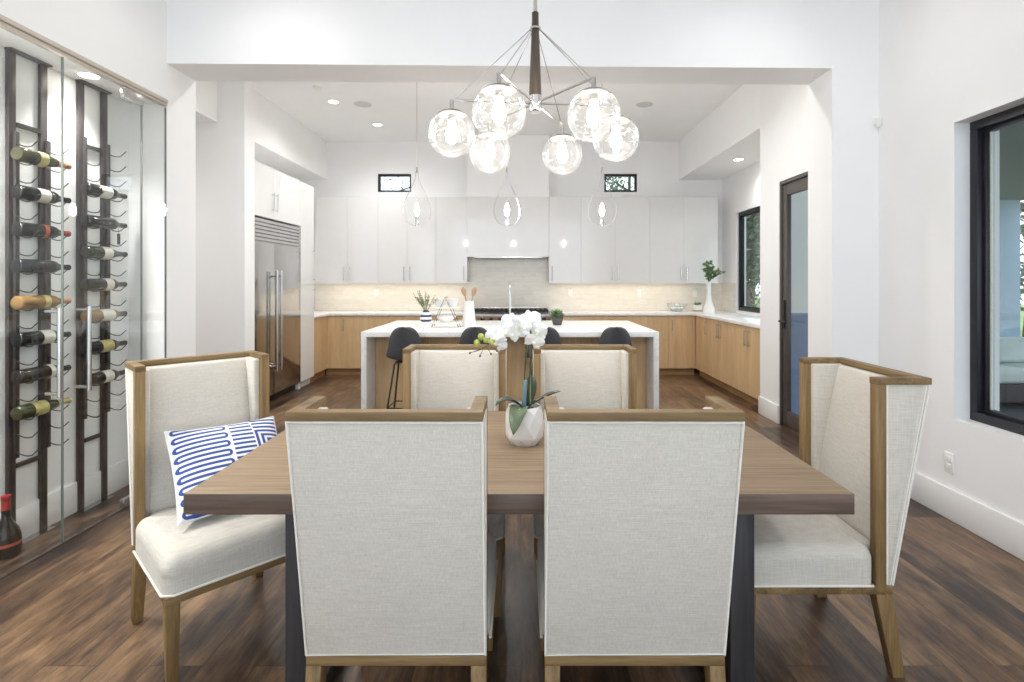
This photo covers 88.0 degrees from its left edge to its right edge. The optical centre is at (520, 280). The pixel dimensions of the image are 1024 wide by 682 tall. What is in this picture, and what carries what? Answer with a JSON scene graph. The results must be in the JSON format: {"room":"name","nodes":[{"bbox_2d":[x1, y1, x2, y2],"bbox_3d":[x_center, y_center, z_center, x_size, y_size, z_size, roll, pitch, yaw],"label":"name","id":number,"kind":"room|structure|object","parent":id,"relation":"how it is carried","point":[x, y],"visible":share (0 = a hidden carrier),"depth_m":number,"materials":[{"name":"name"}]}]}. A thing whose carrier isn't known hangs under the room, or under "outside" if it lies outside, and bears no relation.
{"room":"dining room","nodes":[
{"label":"dining room","id":0,"kind":"room"},
{"bbox_2d":[0,46,128,515],"bbox_3d":[-2.708,0.074,2.525,0.085,2.612,2.150,0,0,0],"label":"wall","id":1,"kind":"structure","parent":0,"point":[26,70],"depth_m":3.11,"materials":[{"name":"white paint"}]},
{"bbox_2d":[0,459,127,539],"bbox_3d":[-2.558,1.290,2.525,0.215,0.180,2.150,0,0,0],"label":"baseboard","id":2,"kind":"structure","parent":1,"relation":"attached to","point":[27,515],"depth_m":3.11,"materials":[{"name":"paint"}]},
{"bbox_2d":[0,28,155,103],"bbox_3d":[-2.553,-1.218,2.525,0.225,0.027,2.150,0,0,0],"label":"ceiling","id":3,"kind":"structure","parent":0,"point":[7,39],"depth_m":2.90,"materials":[{"name":"paint"}]},
{"bbox_2d":[75,71,101,79],"bbox_3d":[-2.528,-1.202,3.100,0.125,0.006,0.125,0,0,0],"label":"recessed light","id":4,"kind":"object","parent":3,"relation":"in","point":[85,74],"visible":0.95,"depth_m":3.10,"materials":[{"name":"paint"}]},
{"bbox_2d":[0,0,195,360],"bbox_3d":[-2.605,-0.410,0.463,0.390,3.580,6.925,0,0,0],"label":"wall","id":5,"kind":"structure","parent":0,"point":[128,38],"depth_m":3.60,"materials":[{"name":"white paint"}]},
{"bbox_2d":[0,14,167,105],"bbox_3d":[-2.418,-1.208,2.525,0.044,0.044,2.150,0,0,0],"label":"trim","id":6,"kind":"structure","parent":5,"relation":"attached to","point":[7,24],"depth_m":2.85,"materials":[{"name":"wood"}]},
{"bbox_2d":[196,81,254,354],"bbox_3d":[-4.195,-0.410,5.450,2.810,3.580,0.200,0,0,0],"label":"wall pillar","id":7,"kind":"structure","parent":0,"point":[225,148],"depth_m":5.35,"materials":[{"name":"white paint"}]},
{"bbox_2d":[196,81,326,179],"bbox_3d":[-3.340,-1.900,6.147,0.560,0.600,4.445,0,0,0],"label":"wall","id":8,"kind":"structure","parent":0,"point":[283,143],"depth_m":6.86,"materials":[{"name":"white paint"}]},
{"bbox_2d":[255,160,298,179],"bbox_3d":[-3.560,-0.110,6.960,0.120,2.980,2.820,0,0,0],"label":"wall","id":9,"kind":"structure","parent":0,"point":[255,160],"depth_m":7.57,"materials":[{"name":"white paint"}]},
{"bbox_2d":[255,161,300,225],"bbox_3d":[-3.128,-0.983,6.145,0.723,0.575,1.186,0,0,0],"label":"upper cabinet","id":10,"kind":"object","parent":9,"relation":"attached to","point":[277,194],"visible":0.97,"depth_m":6.08,"materials":[{"name":"white paint"}]},
{"bbox_2d":[255,81,742,141],"bbox_3d":[-0.175,-2.250,2.800,7.050,0.100,11.600,0,0,0],"label":"ceiling","id":11,"kind":"structure","parent":0,"point":[405,111],"depth_m":6.76,"materials":[{"name":"paint"}]},
{"bbox_2d":[403,167,430,226],"bbox_3d":[-1.086,-1.385,5.530,0.292,1.630,0.290,0,0,0],"label":"pendant light","id":12,"kind":"object","parent":11,"relation":"hanging from","point":[416,220],"visible":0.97,"depth_m":5.53,"materials":[{"name":"glass"}]},
{"bbox_2d":[493,167,520,226],"bbox_3d":[-0.146,-1.385,5.530,0.292,1.630,0.290,0,0,-25],"label":"pendant light","id":13,"kind":"object","parent":11,"relation":"hanging from","point":[506,221],"visible":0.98,"depth_m":5.52,"materials":[{"name":"glass"}]},
{"bbox_2d":[588,167,615,226],"bbox_3d":[0.846,-1.385,5.530,0.292,1.630,0.290,0,0,10],"label":"pendant light","id":14,"kind":"object","parent":11,"relation":"hanging from","point":[602,220],"visible":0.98,"depth_m":5.52,"materials":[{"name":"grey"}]},
{"bbox_2d":[635,101,653,107],"bbox_3d":[1.540,-2.197,6.600,0.230,0.006,0.230,0,0,0],"label":"ceiling speaker","id":15,"kind":"object","parent":11,"relation":"attached to","point":[644,104],"visible":1,"depth_m":6.59,"materials":[{"name":"paint"}]},
{"bbox_2d":[299,142,721,367],"bbox_3d":[-1.135,-0.410,8.460,8.930,3.580,0.180,0,0,0],"label":"wall","id":16,"kind":"structure","parent":0,"point":[353,168],"depth_m":8.37,"materials":[{"name":"white paint"}]},
{"bbox_2d":[315,197,377,282],"bbox_3d":[-2.634,-0.617,8.168,0.951,1.303,0.402,0,0,0],"label":"upper cabinet","id":17,"kind":"object","parent":16,"relation":"attached to","point":[346,228],"visible":0.99,"depth_m":8.00,"materials":[{"name":"white paint"}]},
{"bbox_2d":[378,174,410,191],"bbox_3d":[-2.000,-1.550,8.430,0.530,0.290,0.060,0,0,0],"label":"window","id":18,"kind":"structure","parent":16,"relation":"in","point":[379,175],"depth_m":8.40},
{"bbox_2d":[378,197,435,282],"bbox_3d":[-1.720,-0.617,8.168,0.874,1.303,0.402,0,0,0],"label":"upper cabinet","id":19,"kind":"object","parent":16,"relation":"attached to","point":[406,252],"visible":0.98,"depth_m":8.00,"materials":[{"name":"white paint"}]},
{"bbox_2d":[436,197,468,282],"bbox_3d":[-1.049,-0.617,8.168,0.467,1.303,0.402,0,0,0],"label":"upper cabinet","id":20,"kind":"object","parent":16,"relation":"attached to","point":[452,261],"visible":0.99,"depth_m":8.00,"materials":[{"name":"white paint"}]},
{"bbox_2d":[467,135,548,257],"bbox_3d":[-0.196,-1.277,8.180,1.234,1.844,0.379,0,0,0],"label":"range hood","id":21,"kind":"object","parent":16,"relation":"attached to","point":[528,175],"visible":0.94,"depth_m":7.99,"materials":[{"name":"white paint"}]},
{"bbox_2d":[314,258,735,311],"bbox_3d":[-0.155,0.042,8.107,6.670,0.844,0.525,0,0,0],"label":"backsplash","id":22,"kind":"structure","parent":16,"relation":"attached to","point":[491,277],"depth_m":8.36,"materials":[{"name":"tile"}]},
{"bbox_2d":[548,197,580,282],"bbox_3d":[0.664,-0.617,8.168,0.482,1.303,0.402,0,0,0],"label":"upper cabinet","id":23,"kind":"object","parent":16,"relation":"attached to","point":[564,259],"visible":0.98,"depth_m":8.00,"materials":[{"name":"white paint"}]},
{"bbox_2d":[581,197,649,282],"bbox_3d":[1.427,-0.617,8.168,1.040,1.303,0.402,0,0,0],"label":"upper cabinet","id":24,"kind":"object","parent":16,"relation":"attached to","point":[618,251],"visible":0.98,"depth_m":8.00,"materials":[{"name":"white paint"}]},
{"bbox_2d":[604,174,636,191],"bbox_3d":[1.575,-1.550,8.430,0.520,0.290,0.060,0,0,0],"label":"window","id":25,"kind":"structure","parent":16,"relation":"in","point":[605,175],"depth_m":8.40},
{"bbox_2d":[650,197,717,282],"bbox_3d":[2.461,-0.617,8.168,1.026,1.303,0.402,0,0,0],"label":"upper cabinet","id":26,"kind":"object","parent":16,"relation":"attached to","point":[683,230],"visible":0.99,"depth_m":8.00,"materials":[{"name":"white paint"}]},
{"bbox_2d":[0,368,1023,681],"bbox_3d":[-1.150,1.410,2.750,8.900,0.060,11.500,0,0,0],"label":"floor","id":27,"kind":"structure","parent":0,"point":[958,596],"depth_m":2.17,"materials":[{"name":"brown wood"}]},
{"bbox_2d":[0,494,21,560],"bbox_3d":[-2.585,1.229,2.660,0.121,0.303,0.121,0,0,0],"label":"wine bottle","id":28,"kind":"object","parent":27,"relation":"on","point":[10,531],"visible":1,"depth_m":2.64,"materials":[{"name":"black glass"}]},
{"bbox_2d":[4,47,68,544],"bbox_3d":[-2.590,0.088,2.848,0.144,2.584,0.245,0,0,0],"label":"wine rack","id":29,"kind":"object","parent":27,"relation":"on","point":[12,138],"visible":0.79,"depth_m":2.77,"materials":[{"name":"metal"}]},
{"bbox_2d":[10,295,70,309],"bbox_3d":[-2.576,0.113,2.861,0.075,0.076,0.313,0,0,0],"label":"wine bottle","id":30,"kind":"object","parent":29,"relation":"on","point":[27,302],"visible":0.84,"depth_m":2.78,"materials":[{"name":"orange glass"}]},
{"bbox_2d":[10,184,70,203],"bbox_3d":[-2.576,-0.458,2.861,0.075,0.076,0.313,0,0,0],"label":"wine bottle","id":31,"kind":"object","parent":29,"relation":"on","point":[22,192],"visible":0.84,"depth_m":2.78,"materials":[{"name":"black glass"}]},
{"bbox_2d":[10,222,70,238],"bbox_3d":[-2.576,-0.268,2.861,0.075,0.076,0.313,0,0,0],"label":"wine bottle","id":32,"kind":"object","parent":29,"relation":"on","point":[24,229],"visible":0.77,"depth_m":2.78,"materials":[{"name":"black glass"}]},
{"bbox_2d":[10,259,70,273],"bbox_3d":[-2.576,-0.077,2.861,0.074,0.074,0.313,0,0,0],"label":"wine bottle","id":33,"kind":"object","parent":29,"relation":"on","point":[17,265],"visible":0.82,"depth_m":2.78,"materials":[{"name":"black glass"}]},
{"bbox_2d":[10,364,70,383],"bbox_3d":[-2.576,0.492,2.861,0.075,0.076,0.313,0,0,0],"label":"wine bottle","id":34,"kind":"object","parent":29,"relation":"on","point":[26,375],"visible":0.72,"depth_m":2.78,"materials":[{"name":"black glass"}]},
{"bbox_2d":[10,329,70,346],"bbox_3d":[-2.576,0.302,2.861,0.075,0.076,0.313,0,0,0],"label":"wine bottle","id":35,"kind":"object","parent":29,"relation":"on","point":[22,339],"visible":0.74,"depth_m":2.78,"materials":[{"name":"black glass"}]},
{"bbox_2d":[10,397,71,420],"bbox_3d":[-2.576,0.678,2.863,0.078,0.078,0.316,0,0,0],"label":"wine bottle","id":36,"kind":"object","parent":29,"relation":"on","point":[29,410],"visible":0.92,"depth_m":2.78,"materials":[{"name":"green glass"}]},
{"bbox_2d":[10,146,71,169],"bbox_3d":[-2.576,-0.651,2.863,0.078,0.078,0.316,0,0,0],"label":"wine bottle","id":37,"kind":"object","parent":29,"relation":"on","point":[20,154],"visible":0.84,"depth_m":2.77,"materials":[{"name":"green glass"}]},
{"bbox_2d":[0,505,129,579],"bbox_3d":[-2.410,1.377,2.525,0.020,0.006,2.150,0,0,0],"label":"track","id":38,"kind":"object","parent":27,"relation":"on","point":[120,509],"visible":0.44,"depth_m":2.75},
{"bbox_2d":[44,57,63,541],"bbox_3d":[-2.379,0.097,2.485,0.082,2.546,0.604,0,0,0],"label":"door","id":39,"kind":"structure","parent":38,"relation":"attached to","point":[60,310],"depth_m":2.78,"materials":[{"name":"clear glass"}]},
{"bbox_2d":[75,86,143,507],"bbox_3d":[-2.380,0.097,3.082,0.084,2.546,0.577,0,0,0],"label":"door","id":40,"kind":"structure","parent":38,"relation":"attached to","point":[127,94],"depth_m":3.33,"materials":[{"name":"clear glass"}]},
{"bbox_2d":[164,107,166,357],"bbox_3d":[-2.410,0.097,3.484,0.011,2.546,0.222,0,0,0],"label":"window","id":41,"kind":"structure","parent":38,"relation":"attached to","point":[165,108],"depth_m":3.59,"materials":[{"name":"clear glass"}]},
{"bbox_2d":[75,79,126,511],"bbox_3d":[-2.590,0.088,3.280,0.144,2.584,0.240,0,0,0],"label":"wine rack","id":42,"kind":"object","parent":27,"relation":"on","point":[82,146],"visible":0.82,"depth_m":3.20,"materials":[{"name":"metal"}]},
{"bbox_2d":[80,369,124,385],"bbox_3d":[-2.576,0.592,3.291,0.075,0.076,0.313,0,0,0],"label":"wine bottle","id":43,"kind":"object","parent":42,"relation":"on","point":[106,375],"visible":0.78,"depth_m":3.23,"materials":[{"name":"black glass"}]},
{"bbox_2d":[80,214,126,244],"bbox_3d":[-2.576,-0.315,3.291,0.074,0.162,0.313,0,0,0],"label":"wine bottle","id":44,"kind":"object","parent":42,"relation":"on","point":[93,221],"visible":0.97,"depth_m":3.23,"materials":[{"name":"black glass"}]},
{"bbox_2d":[80,278,126,290],"bbox_3d":[-2.576,0.021,3.291,0.075,0.076,0.313,0,0,0],"label":"wine bottle","id":45,"kind":"object","parent":42,"relation":"on","point":[88,284],"visible":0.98,"depth_m":3.21,"materials":[{"name":"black glass"}]},
{"bbox_2d":[80,182,126,198],"bbox_3d":[-2.576,-0.548,3.291,0.075,0.076,0.313,0,0,0],"label":"wine bottle","id":46,"kind":"object","parent":42,"relation":"on","point":[91,189],"visible":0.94,"depth_m":3.21,"materials":[{"name":"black glass"}]},
{"bbox_2d":[80,339,126,354],"bbox_3d":[-2.576,0.402,3.291,0.075,0.076,0.313,0,0,0],"label":"wine bottle","id":47,"kind":"object","parent":42,"relation":"on","point":[108,344],"visible":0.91,"depth_m":3.23,"materials":[{"name":"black glass"}]},
{"bbox_2d":[80,246,127,259],"bbox_3d":[-2.576,-0.172,3.293,0.078,0.078,0.316,0,0,0],"label":"wine bottle","id":48,"kind":"object","parent":42,"relation":"on","point":[91,252],"visible":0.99,"depth_m":3.21,"materials":[{"name":"green glass"}]},
{"bbox_2d":[80,309,127,322],"bbox_3d":[-2.576,0.211,3.291,0.075,0.076,0.313,0,0,0],"label":"wine bottle","id":49,"kind":"object","parent":42,"relation":"on","point":[108,314],"visible":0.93,"depth_m":3.23,"materials":[{"name":"orange glass"}]},
{"bbox_2d":[125,350,284,681],"bbox_3d":[-1.238,0.859,2.169,0.664,1.043,0.532,0,0,44],"label":"dining chair","id":50,"kind":"object","parent":27,"relation":"on","point":[181,563],"visible":0.61,"depth_m":2.10,"materials":[{"name":"fabric"}]},
{"bbox_2d":[163,416,276,525],"bbox_3d":[-1.191,0.755,2.179,0.435,0.299,0.295,0,0,-44],"label":"throw pillow","id":51,"kind":"object","parent":50,"relation":"on","point":[195,455],"visible":0.63,"depth_m":2.12,"materials":[{"name":"blue fabric"}]},
{"bbox_2d":[255,217,300,401],"bbox_3d":[-3.107,0.349,6.147,0.745,2.062,1.175,0,0,0],"label":"refrigerator","id":52,"kind":"object","parent":27,"relation":"on","point":[277,250],"visible":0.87,"depth_m":6.07,"materials":[{"name":"metal"}]},
{"bbox_2d":[295,182,314,388],"bbox_3d":[-3.128,0.055,6.957,0.723,2.650,0.430,0,0,0],"label":"tall cabinet","id":53,"kind":"object","parent":27,"relation":"on","point":[307,252],"visible":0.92,"depth_m":6.95,"materials":[{"name":"white paint"}]},
{"bbox_2d":[310,316,326,381],"bbox_3d":[-3.160,0.943,7.490,0.660,0.874,0.620,0,0,0],"label":"base cabinet","id":54,"kind":"object","parent":27,"relation":"on","point":[320,323],"visible":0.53,"depth_m":7.48,"materials":[{"name":"brown wood"}]},
{"bbox_2d":[314,311,462,317],"bbox_3d":[-2.143,0.485,7.765,2.705,0.040,1.180,0,0,0],"label":"countertop","id":55,"kind":"structure","parent":54,"relation":"on","point":[317,314],"depth_m":7.72,"materials":[{"name":"white stone"}]},
{"bbox_2d":[326,316,347,374],"bbox_3d":[-2.708,0.943,8.036,0.323,0.874,0.638,0,0,0],"label":"base cabinet","id":56,"kind":"object","parent":27,"relation":"on","point":[336,325],"visible":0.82,"depth_m":7.75,"materials":[{"name":"brown wood"}]},
{"bbox_2d":[347,316,390,374],"bbox_3d":[-2.223,0.943,8.053,0.643,0.874,0.605,0,0,0],"label":"base cabinet","id":57,"kind":"object","parent":27,"relation":"on","point":[356,325],"visible":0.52,"depth_m":7.75,"materials":[{"name":"brown wood"}]},
{"bbox_2d":[285,396,497,681],"bbox_3d":[-0.353,0.859,1.693,0.532,1.043,0.664,0,0,0],"label":"dining chair","id":58,"kind":"object","parent":27,"relation":"on","point":[397,563],"visible":1,"depth_m":1.43,"materials":[{"name":"fabric"}]},
{"bbox_2d":[386,327,421,408],"bbox_3d":[-1.035,0.891,4.839,0.387,0.981,0.398,0,0,0],"label":"bar stool","id":59,"kind":"object","parent":27,"relation":"on","point":[400,338],"visible":0.59,"depth_m":4.68,"materials":[{"name":"grey fabric"}]},
{"bbox_2d":[391,316,420,321],"bbox_3d":[-1.620,0.943,8.036,0.558,0.874,0.638,0,0,0],"label":"base cabinet","id":60,"kind":"object","parent":27,"relation":"on","point":[393,318],"visible":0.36,"depth_m":7.75,"materials":[{"name":"brown wood"}]},
{"bbox_2d":[403,344,506,616],"bbox_3d":[-0.332,0.859,2.487,0.532,1.043,0.664,0,0,0],"label":"dining chair","id":61,"kind":"object","parent":27,"relation":"on","point":[435,376],"visible":0.34,"depth_m":2.71,"materials":[{"name":"fabric"}]},
{"bbox_2d":[459,327,488,343],"bbox_3d":[-0.405,0.891,4.839,0.387,0.981,0.398,0,0,0],"label":"bar stool","id":62,"kind":"object","parent":27,"relation":"on","point":[469,335],"visible":0.23,"depth_m":4.66,"materials":[{"name":"black fabric"}]},
{"bbox_2d":[376,337,645,409],"bbox_3d":[-0.100,0.947,5.660,2.612,0.866,1.080,0,0,0],"label":"base cabinet","id":63,"kind":"object","parent":27,"relation":"on","point":[514,373],"visible":0.07,"depth_m":5.12,"materials":[{"name":"brown wood"}]},
{"bbox_2d":[361,321,658,408],"bbox_3d":[-0.100,0.922,5.535,2.716,0.915,1.410,0,0,0],"label":"countertop","id":64,"kind":"structure","parent":63,"relation":"on","point":[567,328],"depth_m":4.98,"materials":[{"name":"white stone"}]},
{"bbox_2d":[413,290,437,328],"bbox_3d":[-0.946,0.277,5.201,0.253,0.377,0.186,0,0,0],"label":"striped vase","id":65,"kind":"object","parent":64,"relation":"on","point":[425,316],"visible":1,"depth_m":5.18,"materials":[{"name":"ceramic"}]},
{"bbox_2d":[431,297,460,326],"bbox_3d":[-0.757,0.310,5.360,0.290,0.307,0.170,0,0,0],"label":"tiered stand","id":66,"kind":"object","parent":64,"relation":"on","point":[434,322],"visible":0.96,"depth_m":5.28,"materials":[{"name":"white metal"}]},
{"bbox_2d":[437,315,455,321],"bbox_3d":[-0.757,0.383,5.360,0.200,0.062,0.200,0,0,0],"label":"serving bowl","id":67,"kind":"object","parent":66,"relation":"on","point":[443,318],"visible":0.98,"depth_m":5.29,"materials":[{"name":"white ceramic"}]},
{"bbox_2d":[462,301,475,326],"bbox_3d":[-0.530,0.334,5.400,0.148,0.262,0.148,0,0,0],"label":"pitcher","id":68,"kind":"object","parent":64,"relation":"on","point":[468,320],"visible":0.98,"depth_m":5.35,"materials":[{"name":"white ceramic"}]},
{"bbox_2d":[550,308,563,324],"bbox_3d":[0.392,0.377,5.612,0.167,0.177,0.137,0,0,19],"label":"potted succulent","id":69,"kind":"object","parent":64,"relation":"on","point":[556,319],"visible":1,"depth_m":5.58,"materials":[{"name":"green plant"}]},
{"bbox_2d":[474,307,550,320],"bbox_3d":[-0.177,0.897,8.005,1.215,0.965,0.699,0,0,0],"label":"gas range","id":70,"kind":"object","parent":27,"relation":"on","point":[481,313],"visible":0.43,"depth_m":7.80,"materials":[{"name":"metal"}]},
{"bbox_2d":[183,411,854,681],"bbox_3d":[-0.006,1.005,2.069,1.988,0.750,1.002,0,0,0],"label":"dining table","id":71,"kind":"object","parent":27,"relation":"on","point":[773,481],"visible":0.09,"depth_m":1.60,"materials":[{"name":"brown wood"}]},
{"bbox_2d":[469,310,560,446],"bbox_3d":[-0.018,0.370,2.037,0.323,0.520,0.178,0,0,-26],"label":"potted orchid","id":72,"kind":"object","parent":71,"relation":"on","point":[524,419],"visible":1,"depth_m":2.02,"materials":[{"name":"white plant"}]},
{"bbox_2d":[526,327,561,374],"bbox_3d":[0.215,0.891,4.839,0.387,0.981,0.398,0,0,0],"label":"bar stool","id":73,"kind":"object","parent":27,"relation":"on","point":[552,336],"visible":0.24,"depth_m":4.68,"materials":[{"name":"black metal"}]},
{"bbox_2d":[551,316,590,320],"bbox_3d":[0.728,0.943,8.036,0.583,0.874,0.638,0,0,0],"label":"base cabinet","id":74,"kind":"object","parent":27,"relation":"on","point":[565,318],"visible":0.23,"depth_m":7.75,"materials":[{"name":"brown wood"}]},
{"bbox_2d":[533,344,636,616],"bbox_3d":[0.318,0.859,2.487,0.532,1.043,0.664,0,0,0],"label":"dining chair","id":75,"kind":"object","parent":27,"relation":"on","point":[587,376],"visible":0.26,"depth_m":2.72,"materials":[{"name":"fabric"}]},
{"bbox_2d":[591,316,627,320],"bbox_3d":[1.290,0.943,8.036,0.538,0.874,0.638,0,0,0],"label":"base cabinet","id":76,"kind":"object","parent":27,"relation":"on","point":[593,318],"visible":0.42,"depth_m":7.75,"materials":[{"name":"brown wood"}]},
{"bbox_2d":[599,327,631,345],"bbox_3d":[0.840,0.891,4.839,0.387,0.981,0.398,0,0,0],"label":"bar stool","id":77,"kind":"object","parent":27,"relation":"on","point":[610,335],"visible":0.35,"depth_m":4.66,"materials":[{"name":"black fabric"}]},
{"bbox_2d":[536,396,744,681],"bbox_3d":[0.322,0.859,1.693,0.532,1.043,0.664,0,0,0],"label":"dining chair","id":78,"kind":"object","parent":27,"relation":"on","point":[636,545],"visible":1,"depth_m":1.43,"materials":[{"name":"fabric"}]},
{"bbox_2d":[628,316,668,374],"bbox_3d":[1.860,0.943,8.053,0.598,0.874,0.605,0,0,0],"label":"base cabinet","id":79,"kind":"object","parent":27,"relation":"on","point":[660,324],"visible":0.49,"depth_m":7.75,"materials":[{"name":"brown wood"}]},
{"bbox_2d":[668,316,694,374],"bbox_3d":[2.355,0.943,8.036,0.388,0.874,0.638,0,0,0],"label":"base cabinet","id":80,"kind":"object","parent":27,"relation":"on","point":[681,328],"visible":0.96,"depth_m":7.75,"materials":[{"name":"brown wood"}]},
{"bbox_2d":[696,316,711,381],"bbox_3d":[2.842,0.943,7.490,0.651,0.874,0.498,0,0,0],"label":"base cabinet","id":81,"kind":"object","parent":27,"relation":"on","point":[701,322],"visible":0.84,"depth_m":7.45,"materials":[{"name":"brown wood"}]},
{"bbox_2d":[708,318,737,395],"bbox_3d":[2.842,0.943,6.805,0.651,0.874,0.868,0,0,0],"label":"base cabinet","id":82,"kind":"object","parent":27,"relation":"on","point":[720,333],"visible":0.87,"depth_m":6.76,"materials":[{"name":"brown wood"}]},
{"bbox_2d":[733,323,759,405],"bbox_3d":[2.842,0.943,5.950,0.651,0.874,0.838,0,0,0],"label":"base cabinet","id":83,"kind":"object","parent":27,"relation":"on","point":[746,339],"visible":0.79,"depth_m":5.99,"materials":[{"name":"brown wood"}]},
{"bbox_2d":[549,311,759,328],"bbox_3d":[1.806,0.485,6.942,2.743,0.040,2.825,0,0,0],"label":"countertop","id":84,"kind":"structure","parent":83,"relation":"on","point":[749,320],"depth_m":7.72,"materials":[{"name":"white stone"}]},
{"bbox_2d":[702,260,725,313],"bbox_3d":[2.726,0.083,7.543,0.366,0.764,0.182,0,0,-22],"label":"vase","id":85,"kind":"object","parent":84,"relation":"on","point":[708,308],"visible":1,"depth_m":7.49,"materials":[{"name":"white ceramic"}]},
{"bbox_2d":[754,357,931,677],"bbox_3d":[1.094,0.859,2.093,0.664,1.043,0.532,0,0,0],"label":"dining chair","id":86,"kind":"object","parent":27,"relation":"on","point":[861,424],"visible":0.63,"depth_m":1.85,"materials":[{"name":"fabric"}]},
{"bbox_2d":[167,0,877,364],"bbox_3d":[0.040,-0.410,3.803,4.906,3.580,0.320,0,0,-1],"label":"wall header","id":87,"kind":"structure","parent":0,"point":[830,47],"depth_m":3.67,"materials":[{"name":"white paint"}]},
{"bbox_2d":[428,0,638,174],"bbox_3d":[0.056,-1.338,2.080,0.829,1.724,0.779,0,0,0],"label":"chandelier","id":88,"kind":"object","parent":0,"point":[499,90],"visible":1,"depth_m":2.06,"materials":[{"name":"glass"}]},
{"bbox_2d":[679,84,759,179],"bbox_3d":[2.835,-1.897,6.945,0.690,0.605,2.850,0,0,0],"label":"soffit","id":89,"kind":"structure","parent":0,"point":[731,131],"depth_m":6.72,"materials":[{"name":"paint"}]},
{"bbox_2d":[722,161,759,315],"bbox_3d":[3.255,-0.410,6.945,0.150,3.580,2.850,0,0,0],"label":"wall","id":90,"kind":"structure","parent":0,"point":[740,190],"depth_m":7.86,"materials":[{"name":"white paint"}]},
{"bbox_2d":[738,206,759,312],"bbox_3d":[3.248,-0.285,7.095,0.065,1.441,1.490,0,0,0],"label":"window","id":91,"kind":"structure","parent":90,"relation":"in","point":[741,215],"depth_m":7.77,"materials":[{"name":"metal"}]},
{"bbox_2d":[760,0,1023,523],"bbox_3d":[2.910,-0.410,1.260,0.840,3.580,8.520,0,0,0],"label":"wall","id":92,"kind":"structure","parent":0,"point":[945,66],"depth_m":3.24,"materials":[{"name":"white paint"}]},
{"bbox_2d":[778,171,807,431],"bbox_3d":[2.498,0.212,4.565,0.124,2.335,1.090,0,0,0],"label":"door","id":93,"kind":"structure","parent":92,"relation":"in","point":[799,183],"depth_m":5.00,"materials":[{"name":"brown metal"}]},
{"bbox_2d":[791,313,807,414],"bbox_3d":[2.965,0.860,5.294,0.730,1.080,0.048,0,0,0],"label":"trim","id":94,"kind":"structure","parent":93,"relation":"attached to","point":[799,321],"depth_m":5.27,"materials":[{"name":"paint"}]},
{"bbox_2d":[758,396,1023,560],"bbox_3d":[2.517,1.290,1.268,0.086,0.180,8.536,0,0,0],"label":"baseboard","id":95,"kind":"structure","parent":92,"relation":"attached to","point":[1001,530],"depth_m":2.95,"materials":[{"name":"paint"}]},
{"bbox_2d":[944,451,953,474],"bbox_3d":[2.486,1.055,3.080,0.009,0.116,0.072,0,0,0],"label":"power outlet","id":96,"kind":"object","parent":92,"relation":"attached to","point":[948,457],"visible":1,"depth_m":3.07,"materials":[{"name":"white plastic"}]},
{"bbox_2d":[970,104,1023,435],"bbox_3d":[2.619,-0.058,1.973,0.082,1.705,2.146,0,0,0],"label":"window","id":97,"kind":"structure","parent":92,"relation":"in","point":[982,130],"depth_m":2.98,"materials":[{"name":"black metal"}]},
{"label":"outside","id":98,"kind":"structure","parent":0,"visible":0},
{"bbox_2d":[999,200,1019,336],"bbox_3d":[7.590,0.040,9.100,1.780,2.880,0.200,0,0,0],"label":"wall","id":99,"kind":"structure","parent":98,"point":[1009,210],"depth_m":9.00,"materials":[{"name":"paint"}]},
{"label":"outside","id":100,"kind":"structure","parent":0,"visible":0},
{"bbox_2d":[755,298,1023,336],"bbox_3d":[8.000,1.470,17.500,44.000,0.100,55.000,0,0,0],"label":"lawn","id":101,"kind":"structure","parent":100,"point":[1021,312],"depth_m":21.20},
{"bbox_2d":[606,177,633,189],"bbox_3d":[5.360,-4.641,24.418,6.240,12.158,6.216,0,0,-33],"label":"tree","id":102,"kind":"object","parent":101,"relation":"on","point":[618,184],"visible":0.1,"depth_m":24.46,"materials":[{"name":"green plant"}]},
{"bbox_2d":[746,213,759,306],"bbox_3d":[6.364,-1.305,16.851,5.660,6.446,4.827,0,0,33],"label":"tree","id":103,"kind":"object","parent":101,"relation":"on","point":[752,221],"visible":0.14,"depth_m":15.93,"materials":[{"name":"green plant"}]},
{"bbox_2d":[1020,202,1023,336],"bbox_3d":[10.634,-1.206,10.278,4.867,5.862,4.374,0,0,0],"label":"tree","id":104,"kind":"object","parent":101,"relation":"on","point":[1021,203],"visible":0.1,"depth_m":10.68,"materials":[{"name":"green plant"}]},
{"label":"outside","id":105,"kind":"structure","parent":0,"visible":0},
{"bbox_2d":[999,403,1023,417],"bbox_3d":[5.680,1.450,3.100,5.840,0.100,12.200,0,0,0],"label":"patio","id":106,"kind":"structure","parent":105,"point":[1017,409],"depth_m":5.82,"materials":[{"name":"concrete"}]},
{"bbox_2d":[999,337,1023,402],"bbox_3d":[5.750,1.045,6.255,1.500,0.710,0.830,0,0,0],"label":"outdoor sofa","id":107,"kind":"object","parent":106,"relation":"on","point":[1011,349],"visible":0.12,"depth_m":5.90,"materials":[{"name":"fabric"}]},
{"bbox_2d":[999,362,1023,367],"bbox_3d":[6.130,1.065,6.200,0.730,0.150,0.720,0,0,0],"label":"seat cushion","id":108,"kind":"object","parent":107,"relation":"on","point":[1014,364],"depth_m":6.34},
{"bbox_2d":[999,364,1023,383],"bbox_3d":[5.370,1.065,6.200,0.730,0.150,0.720,0,0,0],"label":"seat cushion","id":109,"kind":"object","parent":107,"relation":"on","point":[1007,374],"depth_m":5.84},
{"bbox_2d":[999,337,1023,361],"bbox_3d":[6.130,0.840,6.490,0.730,0.300,0.180,0,0,0],"label":"cushion","id":110,"kind":"object","parent":107,"relation":"on","point":[1011,349],"depth_m":6.40,"materials":[{"name":"fabric"}]},
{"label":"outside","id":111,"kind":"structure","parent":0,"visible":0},
{"bbox_2d":[999,123,1023,200],"bbox_3d":[5.680,-1.475,3.100,5.840,0.190,12.200,0,0,0],"label":"ceiling","id":112,"kind":"structure","parent":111,"point":[1011,139],"depth_m":6.22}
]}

